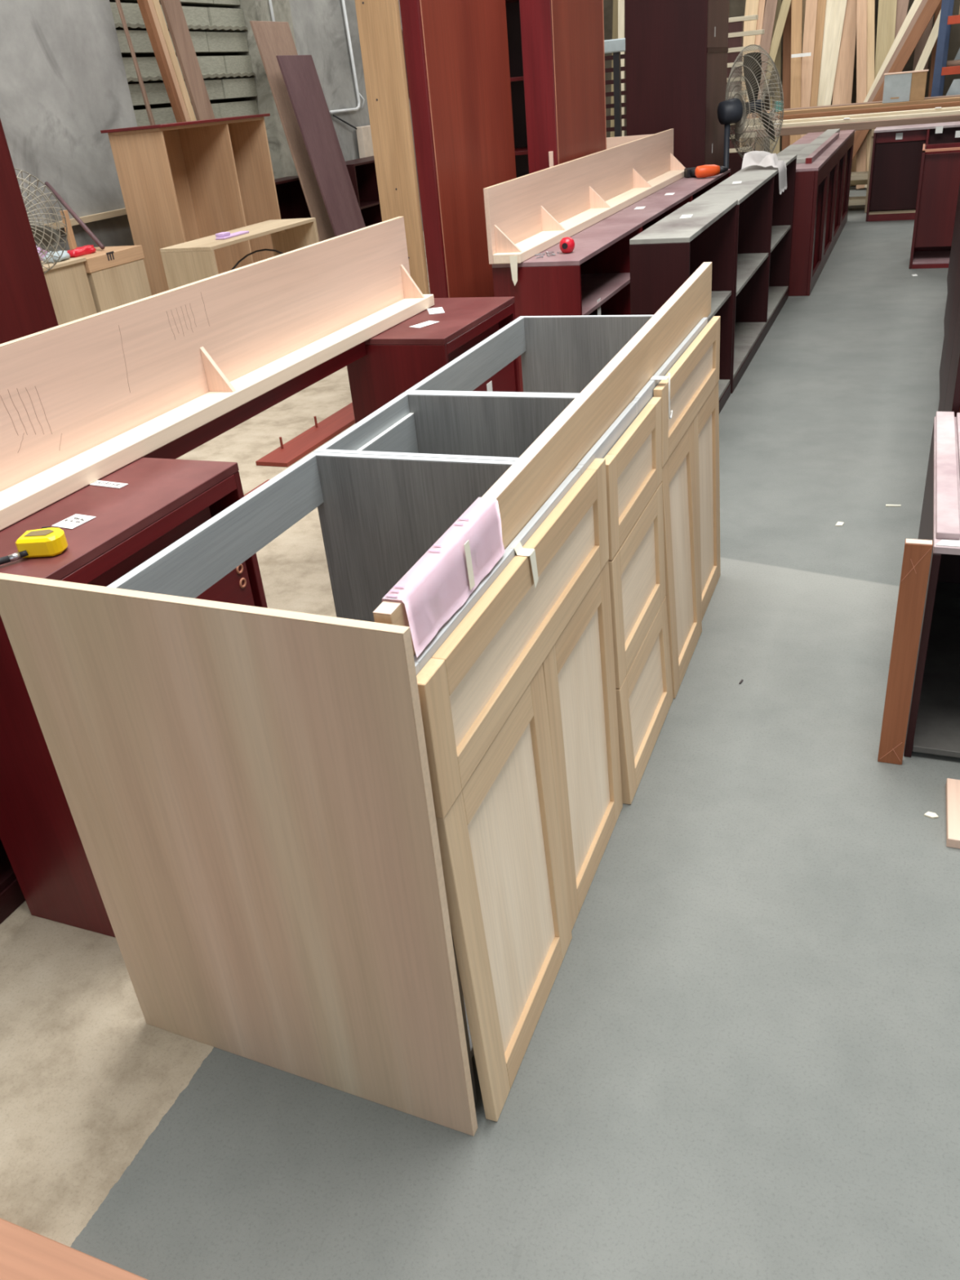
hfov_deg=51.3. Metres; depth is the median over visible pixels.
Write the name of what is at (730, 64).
board
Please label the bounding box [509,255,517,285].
wood strip
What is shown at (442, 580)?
paper
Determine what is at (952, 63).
bundle
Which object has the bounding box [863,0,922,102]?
plank
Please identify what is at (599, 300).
paper tag
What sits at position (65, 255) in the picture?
cloth
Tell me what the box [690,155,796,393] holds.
base cabinet
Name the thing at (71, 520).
print
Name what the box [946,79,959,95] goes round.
board
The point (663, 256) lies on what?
bookcase
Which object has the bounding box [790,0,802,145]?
plank
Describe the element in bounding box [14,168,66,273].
pedestal fan
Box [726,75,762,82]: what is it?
board
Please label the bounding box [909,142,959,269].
base cabinet
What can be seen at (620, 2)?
plank
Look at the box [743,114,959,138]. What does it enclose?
lumber
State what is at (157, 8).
leaning board
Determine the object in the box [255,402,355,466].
shelf board
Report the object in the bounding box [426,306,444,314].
paper label
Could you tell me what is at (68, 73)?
wall
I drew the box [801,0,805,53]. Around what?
plank
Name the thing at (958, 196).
base cabinet
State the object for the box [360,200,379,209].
shelf
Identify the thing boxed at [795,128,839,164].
strip
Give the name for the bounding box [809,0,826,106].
plank
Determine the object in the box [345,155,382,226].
base cabinet
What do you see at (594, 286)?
shelf
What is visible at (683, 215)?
paper label
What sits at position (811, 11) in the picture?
plank
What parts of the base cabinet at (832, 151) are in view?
rail, panel, panel, rail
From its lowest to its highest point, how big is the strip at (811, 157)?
0.035 m
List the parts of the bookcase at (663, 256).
panel, panel, panel, shelf, panel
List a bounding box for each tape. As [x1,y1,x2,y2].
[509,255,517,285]
[510,540,538,588]
[935,539,959,546]
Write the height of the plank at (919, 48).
2.696 m
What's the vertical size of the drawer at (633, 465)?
0.197 m
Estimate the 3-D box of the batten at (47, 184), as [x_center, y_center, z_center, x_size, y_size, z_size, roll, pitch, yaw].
[-2.642,-2.766,6.501,0.028,0.391,0.796,-25,34,-31]
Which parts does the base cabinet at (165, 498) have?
panel, panel, rail, panel, drawer panel, panel, rail, panel, panel, panel, rail, drawer panel, panel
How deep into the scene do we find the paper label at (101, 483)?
1.98 m
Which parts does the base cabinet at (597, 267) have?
panel, panel, panel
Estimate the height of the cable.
0.345 m
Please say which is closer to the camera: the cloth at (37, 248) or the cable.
the cloth at (37, 248)
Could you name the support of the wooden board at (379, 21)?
on the floor
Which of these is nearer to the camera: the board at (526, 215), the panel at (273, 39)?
the board at (526, 215)
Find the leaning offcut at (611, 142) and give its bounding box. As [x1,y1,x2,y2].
[606,133,654,149]
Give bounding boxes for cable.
[333,115,356,129]
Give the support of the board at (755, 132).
on the rack at (735, 162)
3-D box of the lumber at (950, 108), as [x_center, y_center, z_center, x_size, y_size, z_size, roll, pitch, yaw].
[4.636,-5.176,9.840,4.200,0.120,0.120,7,31,21]
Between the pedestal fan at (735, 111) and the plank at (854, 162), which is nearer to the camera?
the pedestal fan at (735, 111)
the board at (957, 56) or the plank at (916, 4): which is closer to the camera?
the board at (957, 56)
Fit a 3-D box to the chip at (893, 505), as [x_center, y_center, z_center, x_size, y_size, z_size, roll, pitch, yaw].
[1.482,-0.482,3.583,0.051,0.004,0.010,4,30,17]
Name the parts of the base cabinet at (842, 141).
panel, rail, panel, rail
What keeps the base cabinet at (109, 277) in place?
on the floor
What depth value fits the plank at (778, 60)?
12.17 m
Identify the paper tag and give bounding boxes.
[596,297,600,315]
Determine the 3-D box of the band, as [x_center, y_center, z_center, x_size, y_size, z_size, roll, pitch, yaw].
[3.736,-6.801,11.627,0.220,0.035,0.010,7,31,21]
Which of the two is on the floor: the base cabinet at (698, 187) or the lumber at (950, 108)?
the base cabinet at (698, 187)
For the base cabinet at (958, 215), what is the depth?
5.14 m
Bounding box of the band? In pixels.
[791,53,811,57]
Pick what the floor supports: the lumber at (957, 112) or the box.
the box
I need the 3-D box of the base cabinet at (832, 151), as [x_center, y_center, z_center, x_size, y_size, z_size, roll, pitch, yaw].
[2.527,-3.377,7.827,0.420,0.800,0.906,7,31,21]
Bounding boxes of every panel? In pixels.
[0,573,477,1135]
[249,21,335,242]
[275,55,365,236]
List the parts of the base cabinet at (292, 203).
panel, panel, panel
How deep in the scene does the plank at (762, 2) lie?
11.79 m
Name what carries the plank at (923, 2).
on the floor
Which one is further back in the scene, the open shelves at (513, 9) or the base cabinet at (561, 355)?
the open shelves at (513, 9)
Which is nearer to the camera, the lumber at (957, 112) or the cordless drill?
the cordless drill
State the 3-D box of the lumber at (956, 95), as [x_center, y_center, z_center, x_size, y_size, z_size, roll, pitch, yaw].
[4.632,-5.506,10.358,3.450,0.200,0.200,7,31,21]
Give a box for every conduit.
[268,0,275,22]
[329,0,364,114]
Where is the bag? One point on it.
(89, 249)
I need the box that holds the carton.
[882,69,928,103]
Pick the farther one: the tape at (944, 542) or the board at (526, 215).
the board at (526, 215)
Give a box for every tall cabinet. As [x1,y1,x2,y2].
[0,119,58,344]
[399,0,516,297]
[519,0,606,173]
[624,0,728,168]
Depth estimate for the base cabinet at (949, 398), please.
3.10 m
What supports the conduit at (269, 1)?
attached to the wall at (68, 73)
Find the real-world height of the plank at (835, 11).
2.694 m
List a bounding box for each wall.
[0,0,423,253]
[603,0,959,152]
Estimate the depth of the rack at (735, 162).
8.90 m
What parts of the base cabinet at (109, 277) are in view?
panel, post, drawer, door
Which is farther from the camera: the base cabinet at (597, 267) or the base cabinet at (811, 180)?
the base cabinet at (811, 180)
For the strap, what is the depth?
2.27 m
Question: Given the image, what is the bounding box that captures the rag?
[741,151,786,195]
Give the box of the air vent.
[109,0,258,126]
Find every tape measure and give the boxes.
[0,526,67,564]
[559,236,574,253]
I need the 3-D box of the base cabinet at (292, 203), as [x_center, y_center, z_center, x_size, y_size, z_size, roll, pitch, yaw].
[-1.699,-3.553,8.796,0.250,0.900,0.740,7,31,21]
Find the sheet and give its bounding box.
[776,143,808,155]
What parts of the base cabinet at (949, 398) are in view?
door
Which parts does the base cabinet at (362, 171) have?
panel, panel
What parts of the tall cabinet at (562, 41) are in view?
panel, panel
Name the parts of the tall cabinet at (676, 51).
panel, panel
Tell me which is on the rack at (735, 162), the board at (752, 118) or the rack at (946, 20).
the board at (752, 118)
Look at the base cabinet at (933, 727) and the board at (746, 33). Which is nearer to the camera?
the base cabinet at (933, 727)
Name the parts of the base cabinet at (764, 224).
panel, panel, shelf, panel, shelf, panel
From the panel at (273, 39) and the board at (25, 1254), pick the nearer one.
the board at (25, 1254)
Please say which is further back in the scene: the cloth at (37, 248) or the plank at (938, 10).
the plank at (938, 10)
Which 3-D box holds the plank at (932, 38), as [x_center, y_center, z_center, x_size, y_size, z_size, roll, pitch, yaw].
[4.962,-6.489,11.185,1.143,2.564,0.067,-10,29,-8]
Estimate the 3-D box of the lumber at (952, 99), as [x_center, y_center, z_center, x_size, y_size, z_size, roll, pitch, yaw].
[4.946,-5.352,10.032,4.200,0.190,0.200,7,31,21]
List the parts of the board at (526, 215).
board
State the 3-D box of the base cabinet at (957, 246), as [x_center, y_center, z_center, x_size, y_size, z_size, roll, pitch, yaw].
[2.124,-1.218,3.936,0.500,0.840,1.050,7,31,21]
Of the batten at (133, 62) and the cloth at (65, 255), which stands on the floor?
the batten at (133, 62)
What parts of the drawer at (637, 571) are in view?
rail, panel, rail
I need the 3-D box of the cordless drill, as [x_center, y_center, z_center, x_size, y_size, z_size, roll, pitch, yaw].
[1.466,-3.038,6.465,0.230,0.078,0.228,-8,29,-4]
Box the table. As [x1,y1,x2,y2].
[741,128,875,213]
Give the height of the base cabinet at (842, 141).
0.800 m
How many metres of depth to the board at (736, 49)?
8.83 m
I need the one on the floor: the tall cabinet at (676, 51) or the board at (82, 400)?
the tall cabinet at (676, 51)
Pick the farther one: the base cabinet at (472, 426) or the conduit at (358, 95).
the conduit at (358, 95)
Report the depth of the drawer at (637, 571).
2.20 m
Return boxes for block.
[773,101,782,111]
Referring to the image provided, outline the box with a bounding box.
[160,217,319,289]
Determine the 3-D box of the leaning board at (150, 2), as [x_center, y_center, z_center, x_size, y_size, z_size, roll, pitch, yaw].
[-2.154,-3.709,7.536,0.040,2.438,0.580,7,31,21]
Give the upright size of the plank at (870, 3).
2.679 m
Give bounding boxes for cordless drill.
[684,164,728,177]
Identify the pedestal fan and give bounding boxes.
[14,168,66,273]
[717,44,783,168]
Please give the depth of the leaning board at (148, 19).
7.08 m
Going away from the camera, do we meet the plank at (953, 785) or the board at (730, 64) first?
the plank at (953, 785)
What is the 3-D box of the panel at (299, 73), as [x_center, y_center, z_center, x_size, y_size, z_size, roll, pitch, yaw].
[-1.256,-3.965,8.524,0.319,1.796,0.700,7,31,21]
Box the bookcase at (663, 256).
[629,200,737,413]
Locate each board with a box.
[0,216,434,530]
[0,1217,148,1279]
[137,0,186,122]
[147,0,190,121]
[151,0,196,121]
[160,0,215,120]
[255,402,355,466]
[355,0,429,294]
[355,125,373,158]
[373,262,711,656]
[483,128,684,264]
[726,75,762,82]
[727,45,760,53]
[727,62,742,67]
[728,14,758,22]
[728,29,764,38]
[728,146,752,153]
[729,132,756,139]
[730,118,760,124]
[848,196,866,205]
[850,171,868,180]
[850,179,867,185]
[877,538,933,764]
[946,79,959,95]
[954,48,959,60]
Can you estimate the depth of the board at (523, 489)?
1.85 m
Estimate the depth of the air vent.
8.18 m
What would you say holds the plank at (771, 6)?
on the floor
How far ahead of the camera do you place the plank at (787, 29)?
12.04 m
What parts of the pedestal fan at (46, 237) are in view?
blade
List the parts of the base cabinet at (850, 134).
panel, rail, panel, rail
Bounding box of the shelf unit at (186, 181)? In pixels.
[100,113,280,295]
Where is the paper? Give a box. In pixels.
[381,497,505,657]
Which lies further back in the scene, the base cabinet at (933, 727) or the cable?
the cable
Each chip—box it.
[835,521,844,526]
[885,504,901,506]
[924,811,938,818]
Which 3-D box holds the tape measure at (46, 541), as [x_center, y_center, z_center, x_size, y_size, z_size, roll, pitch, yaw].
[-0.774,-0.148,1.661,0.166,0.034,0.074,-24,34,-30]
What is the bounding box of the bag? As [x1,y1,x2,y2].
[66,244,96,257]
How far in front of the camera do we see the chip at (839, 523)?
3.48 m
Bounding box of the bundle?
[946,59,959,66]
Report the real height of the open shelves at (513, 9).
2.200 m
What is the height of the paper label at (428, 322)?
0.001 m
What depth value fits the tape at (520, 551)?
1.51 m
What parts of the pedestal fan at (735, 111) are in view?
motor, blade, blade, blade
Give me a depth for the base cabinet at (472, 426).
2.26 m
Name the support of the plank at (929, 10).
on the floor
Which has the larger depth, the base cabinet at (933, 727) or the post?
the post
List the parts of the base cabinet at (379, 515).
rail, panel, panel, rail, rail, panel, drawer front, rail, panel, rail, rail, rail, panel, rail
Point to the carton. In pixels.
(902, 86)
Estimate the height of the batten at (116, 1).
2.492 m
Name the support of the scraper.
on the box
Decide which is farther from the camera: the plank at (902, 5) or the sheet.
the plank at (902, 5)
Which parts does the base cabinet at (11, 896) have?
panel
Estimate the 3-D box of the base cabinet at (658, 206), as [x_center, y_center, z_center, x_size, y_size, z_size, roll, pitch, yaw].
[0.860,-1.951,5.523,0.370,0.810,1.235,7,31,21]
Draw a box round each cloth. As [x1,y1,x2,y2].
[35,245,47,261]
[42,249,70,263]
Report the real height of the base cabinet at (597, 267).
0.810 m
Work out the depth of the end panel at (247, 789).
1.42 m
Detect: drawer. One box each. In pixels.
[604,397,662,559]
[608,482,666,688]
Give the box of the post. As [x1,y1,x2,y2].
[604,38,625,137]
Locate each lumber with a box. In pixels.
[743,110,959,130]
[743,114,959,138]
[744,106,959,126]
[749,101,959,121]
[755,94,959,116]
[756,97,959,117]
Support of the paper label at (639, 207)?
on the base cabinet at (658, 206)
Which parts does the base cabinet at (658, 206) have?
panel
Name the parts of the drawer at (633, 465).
rail, panel, rail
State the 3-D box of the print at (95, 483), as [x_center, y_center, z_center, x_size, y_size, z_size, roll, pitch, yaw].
[-0.750,-0.311,1.988,0.085,0.001,0.015,10,32,26]
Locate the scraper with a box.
[215,231,248,239]
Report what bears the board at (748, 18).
on the rack at (735, 162)
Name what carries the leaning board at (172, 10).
on the floor
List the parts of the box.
panel, panel, panel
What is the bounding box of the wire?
[231,248,284,270]
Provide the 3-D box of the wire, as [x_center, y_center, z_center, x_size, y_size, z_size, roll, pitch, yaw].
[-1.454,-2.423,6.633,0.012,0.307,1.012,7,31,21]
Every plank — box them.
[401,30,409,99]
[610,0,617,137]
[617,0,624,136]
[739,0,759,146]
[747,0,765,117]
[751,0,777,151]
[762,0,791,103]
[769,0,782,154]
[782,0,791,150]
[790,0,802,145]
[800,0,817,137]
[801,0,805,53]
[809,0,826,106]
[817,0,847,106]
[831,0,857,105]
[849,154,856,186]
[852,0,942,160]
[854,0,928,133]
[856,0,866,189]
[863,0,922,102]
[864,9,941,188]
[866,0,875,171]
[874,0,897,79]
[894,0,909,39]
[912,15,933,71]
[928,0,942,97]
[945,777,959,848]
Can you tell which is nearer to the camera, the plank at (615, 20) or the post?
the post
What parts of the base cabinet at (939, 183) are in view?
panel, panel, panel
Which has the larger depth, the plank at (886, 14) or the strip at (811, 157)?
the plank at (886, 14)
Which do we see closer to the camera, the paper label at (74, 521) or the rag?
the paper label at (74, 521)
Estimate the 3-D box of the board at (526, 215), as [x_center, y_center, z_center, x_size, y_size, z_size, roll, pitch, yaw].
[0.718,-2.458,5.333,0.135,0.281,3.460,7,31,21]
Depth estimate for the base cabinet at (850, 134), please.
9.40 m
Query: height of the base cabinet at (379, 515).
0.834 m
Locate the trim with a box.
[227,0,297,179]
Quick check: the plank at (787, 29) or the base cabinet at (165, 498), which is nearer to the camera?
the base cabinet at (165, 498)
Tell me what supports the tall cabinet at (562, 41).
on the floor
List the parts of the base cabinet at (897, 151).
panel, panel, panel, rail, panel, panel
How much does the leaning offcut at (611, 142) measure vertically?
1.055 m
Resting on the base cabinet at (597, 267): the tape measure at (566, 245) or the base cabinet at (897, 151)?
the tape measure at (566, 245)
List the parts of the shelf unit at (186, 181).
panel, panel, panel, panel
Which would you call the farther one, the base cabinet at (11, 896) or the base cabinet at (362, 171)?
the base cabinet at (362, 171)
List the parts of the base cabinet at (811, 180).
panel, panel, panel, rail, panel, rail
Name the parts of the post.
post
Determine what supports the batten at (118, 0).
on the floor
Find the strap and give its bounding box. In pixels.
[650,373,672,419]
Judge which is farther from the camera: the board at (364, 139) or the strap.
the board at (364, 139)
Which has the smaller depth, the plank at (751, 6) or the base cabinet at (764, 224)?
the base cabinet at (764, 224)
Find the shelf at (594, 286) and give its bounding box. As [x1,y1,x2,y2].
[580,272,630,315]
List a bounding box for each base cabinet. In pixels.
[0,297,519,937]
[0,838,25,924]
[41,209,151,325]
[106,452,622,1121]
[274,176,311,219]
[313,392,673,804]
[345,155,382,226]
[404,315,720,698]
[492,222,641,391]
[593,192,692,231]
[652,168,730,200]
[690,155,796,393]
[788,155,830,296]
[791,137,848,250]
[798,129,854,234]
[818,145,839,271]
[865,121,959,222]
[903,411,959,757]
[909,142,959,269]
[937,253,959,417]
[939,221,959,396]
[943,203,959,330]
[946,183,959,288]
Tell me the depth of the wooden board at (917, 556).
2.15 m
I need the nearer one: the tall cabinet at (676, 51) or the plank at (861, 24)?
the tall cabinet at (676, 51)
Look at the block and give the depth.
10.60 m
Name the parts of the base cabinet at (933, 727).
panel, panel, panel, panel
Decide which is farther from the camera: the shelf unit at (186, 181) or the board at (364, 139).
the board at (364, 139)
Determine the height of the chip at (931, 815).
0.004 m
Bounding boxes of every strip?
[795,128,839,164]
[805,133,839,164]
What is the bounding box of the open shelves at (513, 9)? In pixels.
[505,0,528,177]
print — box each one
[57,516,85,524]
[93,481,119,486]
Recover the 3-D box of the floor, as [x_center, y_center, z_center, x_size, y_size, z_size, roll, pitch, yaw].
[2.015,-1.357,5.185,11.300,0.100,19.300,7,31,21]
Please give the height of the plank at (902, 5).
2.687 m
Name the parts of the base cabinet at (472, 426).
rail, panel, panel, rail, rail, drawer front, panel, rail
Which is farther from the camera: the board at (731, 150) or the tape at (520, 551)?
the board at (731, 150)
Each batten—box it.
[44,182,104,249]
[115,0,154,125]
[118,0,155,124]
[133,62,151,125]
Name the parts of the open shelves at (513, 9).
shelf, shelf, shelf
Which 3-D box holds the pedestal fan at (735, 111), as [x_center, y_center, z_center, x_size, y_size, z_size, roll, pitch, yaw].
[1.984,-3.468,7.317,0.622,1.541,0.480,17,36,35]
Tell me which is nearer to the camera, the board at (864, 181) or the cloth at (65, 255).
the cloth at (65, 255)
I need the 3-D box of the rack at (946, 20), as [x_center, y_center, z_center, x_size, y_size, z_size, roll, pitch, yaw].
[5.912,-6.145,10.375,2.175,2.600,0.610,7,31,21]
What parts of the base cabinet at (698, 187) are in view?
panel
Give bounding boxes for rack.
[604,54,626,132]
[726,21,746,176]
[930,0,959,97]
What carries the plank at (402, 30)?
on the floor
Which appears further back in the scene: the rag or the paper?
the rag
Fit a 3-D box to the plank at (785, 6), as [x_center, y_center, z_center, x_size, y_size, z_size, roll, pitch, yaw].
[3.446,-6.806,11.951,0.917,2.642,0.084,-16,30,-19]
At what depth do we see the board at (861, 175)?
10.13 m
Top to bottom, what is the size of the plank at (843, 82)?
2.689 m
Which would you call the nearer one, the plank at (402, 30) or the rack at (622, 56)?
the plank at (402, 30)
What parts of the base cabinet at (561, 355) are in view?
rail, panel, rail, rail, panel, drawer front, rail, rail, panel, rail, rail, panel, rail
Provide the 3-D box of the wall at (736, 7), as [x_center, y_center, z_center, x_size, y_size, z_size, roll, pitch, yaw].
[5.232,-8.314,11.418,11.300,5.500,0.250,7,31,21]
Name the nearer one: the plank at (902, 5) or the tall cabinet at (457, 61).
the tall cabinet at (457, 61)
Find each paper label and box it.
[51,514,96,528]
[88,480,128,488]
[408,320,439,328]
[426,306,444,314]
[634,206,645,209]
[680,214,693,218]
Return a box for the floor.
[0,185,959,1279]
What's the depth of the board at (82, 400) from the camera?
2.29 m
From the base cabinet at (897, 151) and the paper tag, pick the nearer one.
the paper tag
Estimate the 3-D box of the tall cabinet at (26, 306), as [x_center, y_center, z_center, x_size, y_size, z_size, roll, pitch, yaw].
[-1.953,-1.207,3.334,0.606,2.100,0.700,7,31,21]

